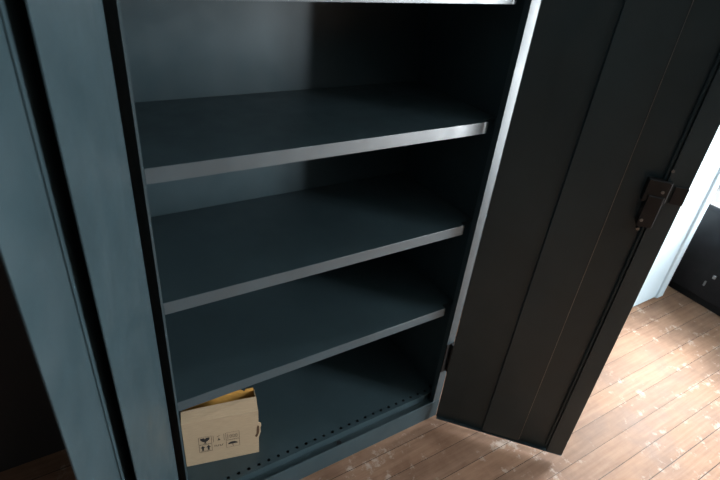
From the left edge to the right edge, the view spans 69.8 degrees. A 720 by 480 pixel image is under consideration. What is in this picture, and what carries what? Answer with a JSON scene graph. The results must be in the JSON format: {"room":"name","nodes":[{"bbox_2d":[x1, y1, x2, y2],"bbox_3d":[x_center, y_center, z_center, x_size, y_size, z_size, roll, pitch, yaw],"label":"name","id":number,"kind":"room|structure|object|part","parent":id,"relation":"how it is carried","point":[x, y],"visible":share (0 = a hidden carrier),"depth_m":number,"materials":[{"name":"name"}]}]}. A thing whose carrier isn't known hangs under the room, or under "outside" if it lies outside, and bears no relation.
{"room":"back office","nodes":[
{"label":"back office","id":0,"kind":"room"},
{"bbox_2d":[0,0,541,471],"bbox_3d":[-0.916,-0.426,1.223,3.900,2.700,0.120,-14,37,-29],"label":"wall","id":1,"kind":"structure","parent":0,"point":[29,430],"depth_m":1.68,"materials":[{"name":"paint"}]},
{"bbox_2d":[0,286,719,479],"bbox_3d":[0.895,1.719,0.717,5.600,0.050,4.820,-14,37,-29],"label":"floor","id":2,"kind":"structure","parent":0,"point":[652,412],"depth_m":2.12,"materials":[{"name":"brown wood"}]},
{"bbox_2d":[0,0,719,479],"bbox_3d":[0.033,0.006,1.403,1.516,1.952,0.920,-14,37,-29],"label":"storage cabinet","id":3,"kind":"object","parent":2,"relation":"on","point":[201,201],"visible":1,"depth_m":1.45,"materials":[{"name":"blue metal"}]},
{"bbox_3d":[-0.421,0.267,0.932,0.002,1.870,0.494,-1,33,-11],"label":"door","id":4,"kind":"part","parent":3,"relation":"part of","materials":[{"name":"grey metal"}]},
{"bbox_3d":[-0.399,0.273,0.940,0.022,1.844,0.233,-4,33,-16],"label":"reinforcing plate","id":5,"kind":"part","parent":3,"relation":"part of","materials":[{"name":"grey metal"}]},
{"bbox_3d":[-0.560,0.005,1.306,0.005,1.950,0.443,-14,37,-29],"label":"panel","id":6,"kind":"part","parent":3,"relation":"part of","materials":[{"name":"grey metal"}]},
{"bbox_2d":[181,387,260,466],"bbox_3d":[-0.462,0.614,1.728,0.248,0.257,0.095,-5,34,-17],"label":"cardboard box","id":7,"kind":"object","parent":3,"relation":"on","point":[226,426],"visible":0.94,"depth_m":1.69,"materials":[{"name":"beige cardboard"}]},
{"label":"panel","id":8,"kind":"part","parent":7,"relation":"part of","materials":[{"name":"beige cardboard"}]},
{"bbox_3d":[-0.481,0.609,1.773,0.239,0.214,0.003,-5,34,-17],"label":"panel","id":9,"kind":"part","parent":7,"relation":"part of","materials":[{"name":"brown cardboard"}]},
{"bbox_3d":[-0.250,-0.209,1.699,0.997,1.950,0.002,-14,37,-29],"label":"panel","id":10,"kind":"part","parent":3,"relation":"part of","materials":[{"name":"grey metal"}]},
{"bbox_2d":[179,336,431,479],"bbox_3d":[-0.224,0.635,2.021,0.994,0.045,0.410,-14,37,-29],"label":"shelf","id":11,"kind":"object","parent":3,"relation":"attached to","point":[305,412],"depth_m":2.00,"materials":[{"name":"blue metal"}]},
{"bbox_2d":[165,252,452,402],"bbox_3d":[-0.182,0.248,1.778,0.994,0.030,0.408,-14,37,-29],"label":"shelf","id":12,"kind":"object","parent":3,"relation":"attached to","point":[222,347],"depth_m":1.71,"materials":[{"name":"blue metal"}]},
{"bbox_2d":[151,172,471,302],"bbox_3d":[-0.151,-0.043,1.595,0.994,0.030,0.408,-14,37,-29],"label":"shelf","id":13,"kind":"object","parent":3,"relation":"attached to","point":[207,252],"depth_m":1.54,"materials":[{"name":"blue metal"}]},
{"bbox_2d":[134,81,495,168],"bbox_3d":[-0.119,-0.333,1.412,0.994,0.030,0.408,-14,37,-29],"label":"shelf","id":14,"kind":"object","parent":3,"relation":"attached to","point":[245,128],"depth_m":1.35,"materials":[{"name":"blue metal"}]},
{"bbox_3d":[0.288,-0.205,1.785,0.002,1.950,0.441,-14,37,-29],"label":"panel","id":15,"kind":"part","parent":3,"relation":"part of","materials":[{"name":"grey metal"}]},
{"bbox_3d":[0.384,-0.097,1.629,0.034,1.950,0.022,-14,37,-29],"label":"post","id":16,"kind":"part","parent":3,"relation":"part of","materials":[{"name":"metal"}]},
{"bbox_3d":[0.632,-0.015,1.561,0.495,1.870,0.002,13,33,11],"label":"door","id":17,"kind":"part","parent":3,"relation":"part of","materials":[{"name":"grey metal"}]},
{"bbox_3d":[0.636,-0.003,1.555,0.144,1.844,0.010,15,33,14],"label":"reinforcing plate","id":18,"kind":"part","parent":3,"relation":"part of","materials":[{"name":"black metal"}]},
{"bbox_3d":[0.805,0.030,1.520,0.010,1.810,0.010,-14,37,-29],"label":"lock rod","id":19,"kind":"part","parent":3,"relation":"part of","materials":[{"name":"black metal"}]},
{"bbox_2d":[668,184,719,315],"bbox_3d":[2.137,0.080,2.946,0.427,0.575,0.740,-14,37,-29],"label":"base cabinet","id":20,"kind":"object","parent":2,"relation":"on","point":[696,276],"visible":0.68,"depth_m":2.91,"materials":[{"name":"black metal"}]},
{"bbox_2d":[633,126,719,306],"bbox_3d":[1.300,-0.838,2.257,1.040,2.700,0.550,-14,37,-29],"label":"wall pier","id":21,"kind":"object","parent":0,"point":[709,168],"depth_m":2.66,"materials":[{"name":"paint"}]},
{"bbox_2d":[655,169,719,297],"bbox_3d":[1.861,-0.811,2.310,0.067,2.700,0.042,-14,37,-29],"label":"trim","id":22,"kind":"structure","parent":21,"relation":"attached to","point":[716,182],"depth_m":2.78,"materials":[{"name":"paint"}]}
]}

